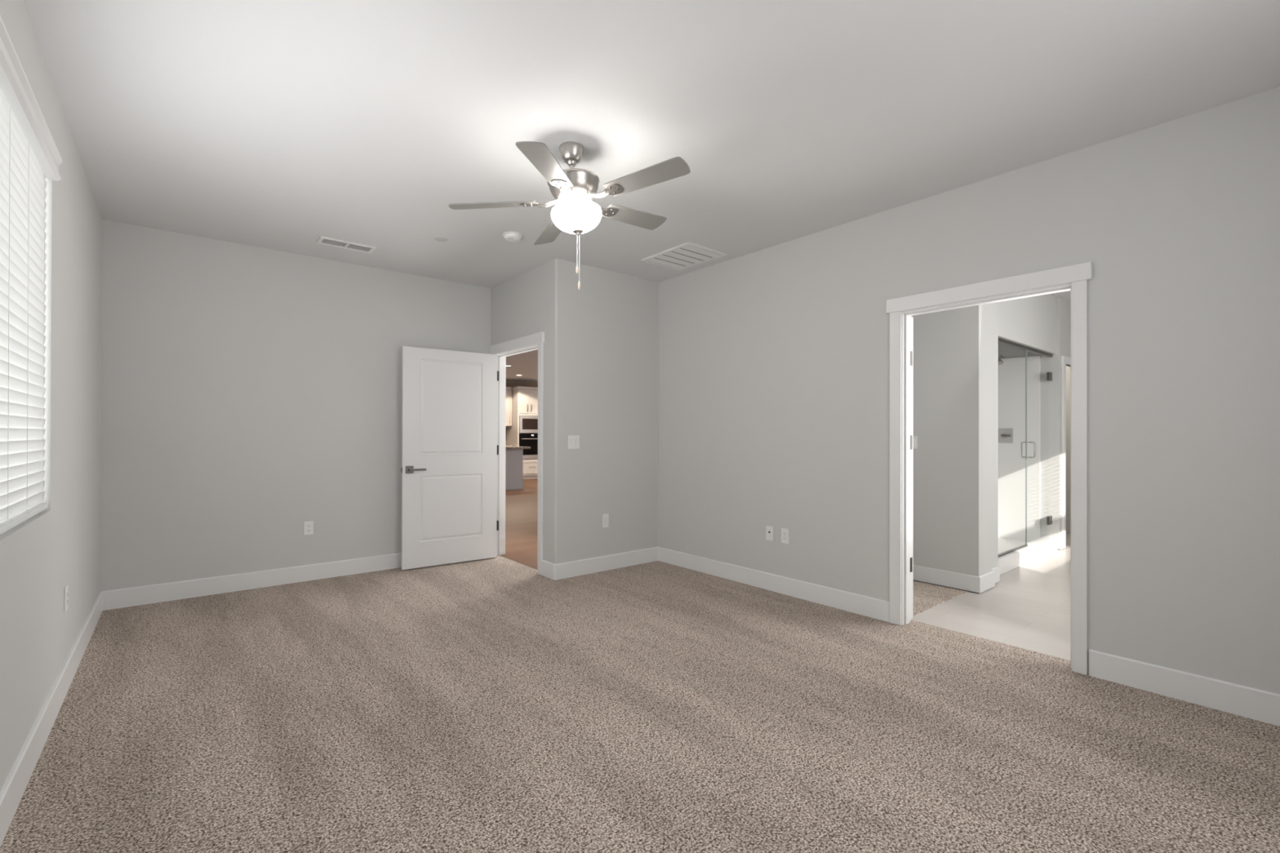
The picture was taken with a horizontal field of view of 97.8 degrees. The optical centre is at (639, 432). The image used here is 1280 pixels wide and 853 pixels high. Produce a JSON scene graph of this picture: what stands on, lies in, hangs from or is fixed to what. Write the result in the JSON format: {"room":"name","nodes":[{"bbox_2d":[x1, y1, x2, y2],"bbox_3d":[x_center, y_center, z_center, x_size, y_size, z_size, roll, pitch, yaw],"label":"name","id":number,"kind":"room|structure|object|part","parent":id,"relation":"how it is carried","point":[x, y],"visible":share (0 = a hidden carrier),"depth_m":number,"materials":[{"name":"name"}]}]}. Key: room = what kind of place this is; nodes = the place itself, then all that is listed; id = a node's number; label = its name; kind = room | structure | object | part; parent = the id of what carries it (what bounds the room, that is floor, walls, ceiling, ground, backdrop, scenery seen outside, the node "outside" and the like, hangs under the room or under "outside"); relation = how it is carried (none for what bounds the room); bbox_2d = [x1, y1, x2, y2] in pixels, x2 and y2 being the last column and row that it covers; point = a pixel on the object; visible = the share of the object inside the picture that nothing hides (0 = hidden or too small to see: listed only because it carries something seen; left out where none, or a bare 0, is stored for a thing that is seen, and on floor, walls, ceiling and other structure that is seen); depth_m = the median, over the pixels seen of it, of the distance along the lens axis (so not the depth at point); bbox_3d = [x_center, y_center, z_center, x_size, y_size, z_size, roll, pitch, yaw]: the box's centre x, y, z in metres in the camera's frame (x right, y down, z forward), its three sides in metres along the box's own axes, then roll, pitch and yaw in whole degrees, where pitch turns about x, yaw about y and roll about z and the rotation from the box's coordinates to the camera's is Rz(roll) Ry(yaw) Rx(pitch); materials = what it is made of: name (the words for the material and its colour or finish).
{"room":"empty bedroom","nodes":[
{"label":"empty bedroom","id":0,"kind":"room"},
{"bbox_2d":[0,0,102,791],"bbox_3d":[-1.872,-0.127,1.478,0.160,2.740,6.483,0,0,-40],"label":"wall","id":1,"kind":"structure","parent":0,"point":[59,546],"depth_m":2.52,"materials":[{"name":"white paint"}]},
{"bbox_2d":[0,591,102,847],"bbox_3d":[-1.808,1.177,1.530,0.014,0.133,6.163,0,0,-40],"label":"baseboard","id":2,"kind":"structure","parent":1,"relation":"attached to","point":[11,793],"depth_m":2.16,"materials":[{"name":"white paint"}]},
{"bbox_2d":[63,584,67,612],"bbox_3d":[-2.776,0.803,2.700,0.009,0.120,0.072,0,0,-40],"label":"wall outlet","id":3,"kind":"object","parent":1,"relation":"attached to","point":[65,589],"visible":1,"depth_m":2.67,"materials":[{"name":"white plastic"}]},
{"bbox_2d":[66,591,67,605],"bbox_3d":[-2.774,0.803,2.701,0.002,0.067,0.033,0,0,-40],"label":"receptacle","id":4,"kind":"object","parent":3,"relation":"attached to","point":[66,591],"depth_m":2.69,"materials":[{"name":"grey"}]},
{"bbox_2d":[100,219,490,591],"bbox_3d":[-2.648,-0.119,4.911,3.015,2.740,0.120,0,0,-40],"label":"wall","id":5,"kind":"structure","parent":0,"point":[251,395],"depth_m":4.45,"materials":[{"name":"white paint"}]},
{"bbox_2d":[102,552,401,610],"bbox_3d":[-2.663,1.184,4.811,2.875,0.133,0.014,0,0,-40],"label":"baseboard","id":6,"kind":"structure","parent":5,"relation":"attached to","point":[160,593],"depth_m":4.41,"materials":[{"name":"white paint"}]},
{"bbox_2d":[303,520,313,535],"bbox_3d":[-2.795,0.807,4.706,0.070,0.114,0.009,0,0,-40],"label":"wall outlet","id":7,"kind":"object","parent":5,"relation":"attached to","point":[308,526],"visible":1,"depth_m":4.70,"materials":[{"name":"white plastic"}]},
{"bbox_2d":[505,379,537,444],"bbox_3d":[-4.485,-0.094,14.972,7.205,2.740,0.100,0,0,-40],"label":"wall","id":8,"kind":"structure","parent":0,"point":[508,383],"depth_m":15.77,"materials":[{"name":"beige paint"}]},
{"bbox_2d":[506,386,511,426],"bbox_3d":[-4.092,-0.708,14.992,1.282,1.070,0.369,0,0,-40],"label":"upper cabinet","id":9,"kind":"object","parent":8,"relation":"attached to","point":[508,389],"visible":0.18,"depth_m":15.23,"materials":[{"name":"white wood"}]},
{"bbox_2d":[490,258,658,564],"bbox_3d":[-0.633,-0.113,5.660,1.287,2.740,1.291,0,0,-40],"label":"wall","id":10,"kind":"structure","parent":0,"point":[601,344],"depth_m":5.06,"materials":[{"name":"white paint"}]},
{"bbox_2d":[400,346,499,569],"bbox_3d":[-1.801,0.232,5.331,0.926,2.020,0.175,0,0,-37],"label":"door","id":11,"kind":"structure","parent":10,"relation":"in","point":[450,448],"depth_m":5.28,"materials":[{"name":"white paint"}]},
{"bbox_3d":[-2.092,0.339,5.065,0.068,0.068,0.010,0,0,-37],"label":"handle","id":12,"kind":"part","parent":11,"relation":"part of","materials":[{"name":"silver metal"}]},
{"bbox_3d":[-2.018,0.339,5.068,0.145,0.018,0.016,0,0,-37],"label":"lever","id":13,"kind":"part","parent":11,"relation":"part of","materials":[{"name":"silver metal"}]},
{"bbox_2d":[488,331,544,574],"bbox_3d":[-1.153,0.186,5.354,0.147,2.139,1.101,0,0,-40],"label":"trim","id":14,"kind":"structure","parent":10,"relation":"attached to","point":[532,342],"depth_m":5.48,"materials":[{"name":"white paint"}]},
{"bbox_2d":[568,435,579,448],"bbox_3d":[-0.576,0.085,4.862,0.118,0.117,0.014,0,0,-40],"label":"light switch","id":15,"kind":"object","parent":10,"relation":"attached to","point":[573,440],"visible":1,"depth_m":4.86,"materials":[{"name":"white plastic"}]},
{"bbox_2d":[541,546,657,579],"bbox_3d":[-0.338,1.190,5.191,1.181,0.133,0.222,0,0,-40],"label":"baseboard","id":16,"kind":"structure","parent":10,"relation":"attached to","point":[588,566],"depth_m":5.01,"materials":[{"name":"white paint"}]},
{"bbox_2d":[602,513,608,528],"bbox_3d":[-0.314,0.803,5.081,0.070,0.125,0.008,0,0,-40],"label":"wall outlet","id":17,"kind":"object","parent":10,"relation":"attached to","point":[605,517],"visible":1,"depth_m":5.08,"materials":[{"name":"white plastic"}]},
{"bbox_2d":[0,478,1279,852],"bbox_3d":[-0.842,1.308,8.122,10.100,0.092,15.300,0,0,-40],"label":"floor","id":18,"kind":"structure","parent":0,"point":[497,704],"depth_m":2.34,"materials":[{"name":"beige carpet"}]},
{"bbox_2d":[505,445,530,490],"bbox_3d":[-3.866,0.794,12.188,2.610,0.948,1.280,0,0,-40],"label":"kitchen island","id":19,"kind":"object","parent":18,"relation":"on","point":[513,455],"visible":0.29,"depth_m":12.40,"materials":[{"name":"grey paint"}]},
{"bbox_3d":[-3.877,1.186,12.162,2.405,0.163,1.045,0,0,-40],"label":"moulding","id":20,"kind":"part","parent":19,"relation":"part of","materials":[{"name":"grey paint"}]},
{"bbox_2d":[506,386,537,479],"bbox_3d":[-3.152,0.020,15.552,0.930,2.518,0.701,0,0,-40],"label":"tall cabinet","id":21,"kind":"object","parent":18,"relation":"on","point":[524,399],"visible":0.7,"depth_m":15.23,"materials":[{"name":"white wood"}]},
{"bbox_3d":[-3.153,-0.840,15.152,0.294,0.640,0.020,0,0,-40],"label":"door","id":22,"kind":"part","parent":21,"relation":"part of","materials":[{"name":"white wood"}]},
{"bbox_3d":[-3.150,-1.209,15.556,0.930,0.060,0.699,0,0,-40],"label":"crown","id":23,"kind":"part","parent":21,"relation":"part of","materials":[{"name":"white wood"}]},
{"bbox_2d":[519,433,537,458],"bbox_3d":[-3.057,0.381,15.435,0.780,0.690,0.464,0,0,-40],"label":"wall oven","id":24,"kind":"object","parent":21,"relation":"in","point":[531,440],"visible":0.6,"depth_m":15.24,"materials":[{"name":"black glass"}]},
{"bbox_3d":[-3.020,0.672,15.387,0.780,0.108,0.224,0,0,-40],"label":"trim","id":25,"kind":"part","parent":24,"relation":"part of","materials":[{"name":"silver metal"}]},
{"bbox_2d":[519,415,537,433],"bbox_3d":[-3.064,-0.219,15.446,0.780,0.480,0.378,0,0,-40],"label":"microwave","id":26,"kind":"object","parent":21,"relation":"in","point":[527,424],"visible":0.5,"depth_m":15.22,"materials":[{"name":"silver metal"}]},
{"bbox_3d":[-2.958,0.943,15.311,0.810,0.375,0.020,0,0,-40],"label":"drawer","id":27,"kind":"part","parent":21,"relation":"part of","materials":[{"name":"white wood"}]},
{"bbox_3d":[-2.838,-0.839,15.412,0.510,0.640,0.020,0,0,-40],"label":"door","id":28,"kind":"part","parent":21,"relation":"part of","materials":[{"name":"white wood"}]},
{"bbox_2d":[998,337,1057,574],"bbox_3d":[3.469,0.208,5.813,2.000,2.133,0.973,0,0,-40],"label":"shower enclosure","id":29,"kind":"object","parent":18,"relation":"on","point":[1012,553],"visible":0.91,"depth_m":5.60,"materials":[{"name":"white"}]},
{"bbox_3d":[3.741,-0.844,5.490,2.000,0.030,0.032,0,0,-40],"label":"header rail","id":30,"kind":"part","parent":29,"relation":"part of","materials":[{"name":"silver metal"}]},
{"bbox_3d":[3.920,0.177,5.636,0.015,0.164,0.126,0,0,-40],"label":"handle","id":31,"kind":"part","parent":29,"relation":"part of","materials":[{"name":"silver metal"}]},
{"bbox_2d":[22,0,1279,382],"bbox_3d":[-1.115,-1.537,7.919,9.600,0.120,15.470,0,0,-40],"label":"ceiling","id":32,"kind":"structure","parent":0,"point":[285,126],"depth_m":2.54,"materials":[{"name":"white paint"}]},
{"bbox_2d":[316,235,376,253],"bbox_3d":[-2.324,-1.485,4.423,0.395,0.010,0.178,0,0,-40],"label":"ceiling vent","id":33,"kind":"object","parent":32,"relation":"in","point":[322,240],"visible":1,"depth_m":4.41,"materials":[{"name":"white metal"}]},
{"bbox_2d":[434,236,448,241],"bbox_3d":[-1.529,-1.485,4.286,0.100,0.006,0.100,0,0,-40],"label":"cover plate","id":34,"kind":"object","parent":32,"relation":"attached to","point":[437,238],"visible":1,"depth_m":4.27,"materials":[{"name":"grey paint"}]},
{"bbox_2d":[502,231,522,241],"bbox_3d":[-0.959,-1.466,4.200,0.148,0.042,0.148,0,0,-40],"label":"smoke detector","id":35,"kind":"object","parent":32,"relation":"attached to","point":[510,236],"visible":1,"depth_m":4.16,"materials":[{"name":"white plastic"}]},
{"bbox_2d":[448,141,690,289],"bbox_3d":[-0.315,-1.118,2.951,1.198,0.744,1.231,0,0,-40],"label":"ceiling fan","id":36,"kind":"object","parent":32,"relation":"hanging from","point":[574,189],"visible":1,"depth_m":2.83,"materials":[{"name":"grey wood"}]},
{"bbox_3d":[-0.756,-1.168,2.871,0.434,0.069,0.132,0,0,-8],"label":"blade","id":37,"kind":"part","parent":36,"relation":"part of","materials":[{"name":"grey wood"}]},
{"bbox_3d":[-0.417,-1.197,2.505,0.134,0.030,0.435,0,0,11],"label":"blade","id":38,"kind":"part","parent":36,"relation":"part of","materials":[{"name":"grey wood"}]},
{"bbox_3d":[-0.516,-1.191,3.303,0.130,0.054,0.435,0,0,-26],"label":"blade","id":39,"kind":"part","parent":36,"relation":"part of","materials":[{"name":"grey wood"}]},
{"bbox_3d":[-0.333,-1.120,2.920,0.265,0.136,0.266,0,0,-40],"label":"lamp shade","id":40,"kind":"part","parent":36,"relation":"part of","materials":[{"name":"white glass"}]},
{"bbox_3d":[-0.317,-0.917,2.921,0.003,0.245,0.003,0,0,-40],"label":"pull chain","id":41,"kind":"part","parent":36,"relation":"part of","materials":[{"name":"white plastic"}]},
{"bbox_3d":[-0.318,-0.770,2.920,0.015,0.049,0.015,0,0,-40],"label":"pull knob","id":42,"kind":"part","parent":36,"relation":"part of","materials":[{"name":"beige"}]},
{"bbox_3d":[-0.034,-1.237,3.212,0.434,0.068,0.131,0,0,-42],"label":"blade","id":43,"kind":"part","parent":36,"relation":"part of","materials":[{"name":"grey wood"}]},
{"bbox_3d":[0.032,-1.240,2.719,0.434,0.057,0.133,0,0,30],"label":"blade","id":44,"kind":"part","parent":36,"relation":"part of","materials":[{"name":"grey wood"}]},
{"bbox_2d":[640,241,727,271],"bbox_3d":[0.368,-1.476,4.703,0.452,0.014,0.582,0,0,-40],"label":"ceiling vent","id":45,"kind":"object","parent":32,"relation":"in","point":[687,255],"visible":1,"depth_m":4.67,"materials":[{"name":"white metal"}]},
{"bbox_2d":[911,304,984,576],"bbox_3d":[1.940,-0.108,5.371,0.110,2.740,2.432,0,0,-40],"label":"wall","id":46,"kind":"structure","parent":0,"point":[948,345],"depth_m":4.57,"materials":[{"name":"white paint"}]},
{"bbox_2d":[913,435,917,448],"bbox_3d":[2.341,0.086,4.787,0.014,0.110,0.072,0,0,-40],"label":"light switch","id":47,"kind":"object","parent":46,"relation":"attached to","point":[915,437],"visible":0.4,"depth_m":4.77,"materials":[{"name":"white plastic"}]},
{"bbox_2d":[657,86,1279,694],"bbox_3d":[1.808,-0.113,3.621,0.120,2.740,4.962,0,0,-40],"label":"wall","id":48,"kind":"structure","parent":0,"point":[774,362],"depth_m":2.86,"materials":[{"name":"white paint"}]},
{"bbox_2d":[765,525,773,541],"bbox_3d":[1.031,0.805,4.448,0.018,0.116,0.072,0,0,-40],"label":"outlet","id":49,"kind":"object","parent":48,"relation":"attached to","point":[769,530],"visible":1,"depth_m":4.45,"materials":[{"name":"white plastic"}]},
{"bbox_2d":[781,528,788,543],"bbox_3d":[1.127,0.805,4.339,0.009,0.116,0.072,0,0,-40],"label":"wall outlet","id":50,"kind":"object","parent":48,"relation":"attached to","point":[784,532],"visible":1,"depth_m":4.33,"materials":[{"name":"white plastic"}]},
{"bbox_2d":[782,531,786,540],"bbox_3d":[1.125,0.805,4.338,0.002,0.067,0.033,0,0,-40],"label":"receptacle","id":51,"kind":"object","parent":50,"relation":"attached to","point":[784,532],"depth_m":4.34,"materials":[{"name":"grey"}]},
{"bbox_2d":[910,316,913,618],"bbox_3d":[1.558,0.235,4.082,0.058,2.020,0.885,0,0,-36],"label":"door","id":52,"kind":"structure","parent":48,"relation":"in","point":[912,317],"depth_m":3.74,"materials":[{"name":"white paint"}]},
{"bbox_2d":[657,546,1279,726],"bbox_3d":[1.724,1.190,3.609,0.014,0.133,4.872,0,0,-40],"label":"baseboard","id":53,"kind":"structure","parent":48,"relation":"attached to","point":[1260,705],"depth_m":2.79,"materials":[{"name":"white paint"}]},
{"bbox_2d":[886,262,1092,675],"bbox_3d":[2.032,0.189,3.330,0.147,2.135,1.080,0,0,-40],"label":"trim","id":54,"kind":"structure","parent":48,"relation":"attached to","point":[1073,278],"depth_m":3.17,"materials":[{"name":"white paint"}]},
{"bbox_2d":[998,355,1040,542],"bbox_3d":[3.419,0.184,5.874,2.000,2.075,0.815,0,0,-40],"label":"glass shower door","id":55,"kind":"structure","parent":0,"point":[1011,374],"depth_m":6.33,"materials":[{"name":"white"}]},
{"bbox_2d":[998,428,1013,443],"bbox_3d":[4.184,0.038,6.419,0.068,0.170,0.170,0,0,-40],"label":"shower valve","id":56,"kind":"object","parent":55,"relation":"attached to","point":[1005,435],"visible":0.87,"depth_m":6.41,"materials":[{"name":"grey metal"}]},
{"bbox_3d":[4.183,0.038,6.382,0.020,0.024,0.095,0,0,-40],"label":"lever","id":57,"kind":"part","parent":56,"relation":"part of","materials":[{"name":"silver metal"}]},
{"bbox_2d":[984,293,1056,573],"bbox_3d":[3.222,-0.104,5.897,2.537,2.740,1.610,0,0,-40],"label":"wall","id":58,"kind":"structure","parent":0,"point":[1028,322],"depth_m":5.35,"materials":[{"name":"white paint"}]},
{"bbox_2d":[913,537,1063,593],"bbox_3d":[3.404,1.206,6.569,3.931,0.125,2.446,0,0,-40],"label":"baseboard","id":59,"kind":"structure","parent":58,"relation":"attached to","point":[980,584],"depth_m":4.55,"materials":[{"name":"white paint"}]},
{"bbox_2d":[998,355,1004,364],"bbox_3d":[4.131,-0.832,6.395,0.188,0.114,0.094,0,0,-40],"label":"showerhead","id":60,"kind":"object","parent":58,"relation":"attached to","point":[1000,362],"visible":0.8,"depth_m":6.36,"materials":[{"name":"silver metal"}]},
{"bbox_2d":[1056,297,1070,549],"bbox_3d":[5.091,-0.098,6.521,1.400,2.740,0.028,0,0,-40],"label":"wall","id":61,"kind":"structure","parent":0,"point":[1063,307],"depth_m":6.08,"materials":[{"name":"white paint"}]},
{"bbox_2d":[1062,355,1070,548],"bbox_3d":[4.962,0.216,6.408,0.900,2.110,0.058,0,0,-40],"label":"trim","id":62,"kind":"structure","parent":61,"relation":"attached to","point":[1065,360],"depth_m":6.12,"materials":[{"name":"white paint"}]},
{"bbox_2d":[1066,365,1070,532],"bbox_3d":[5.272,-0.098,6.481,1.370,2.740,4.920,0,0,-40],"label":"wall","id":63,"kind":"structure","parent":0,"point":[1068,368],"depth_m":7.14,"materials":[{"name":"white paint"}]},
{"bbox_3d":[-1.987,-0.430,1.560,0.065,1.524,1.935,0,0,-40],"label":"window","id":64,"kind":"structure","parent":0,"visible":0},
{"bbox_2d":[0,15,62,534],"bbox_3d":[-1.909,-0.420,1.623,0.098,1.498,1.913,0,0,-40],"label":"window blind","id":65,"kind":"object","parent":64,"relation":"attached to","point":[29,153],"visible":1,"depth_m":1.98,"materials":[{"name":"white paint"}]},
{"bbox_3d":[-2.075,-0.397,1.834,0.001,1.410,0.002,0,0,-40],"label":"ladder cord","id":66,"kind":"part","parent":65,"relation":"part of","materials":[{"name":"white fabric"}]},
{"bbox_3d":[-1.917,0.308,1.614,0.046,0.022,1.903,0,0,-40],"label":"rail","id":67,"kind":"part","parent":65,"relation":"part of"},
{"bbox_3d":[-2.266,-0.396,2.065,0.001,1.410,0.002,0,0,-40],"label":"ladder cord","id":68,"kind":"part","parent":65,"relation":"part of","materials":[{"name":"white fabric"}]},
{"bbox_3d":[-2.470,-0.396,2.312,0.001,1.410,0.002,0,0,-40],"label":"ladder cord","id":69,"kind":"part","parent":65,"relation":"part of","materials":[{"name":"white fabric"}]}
]}

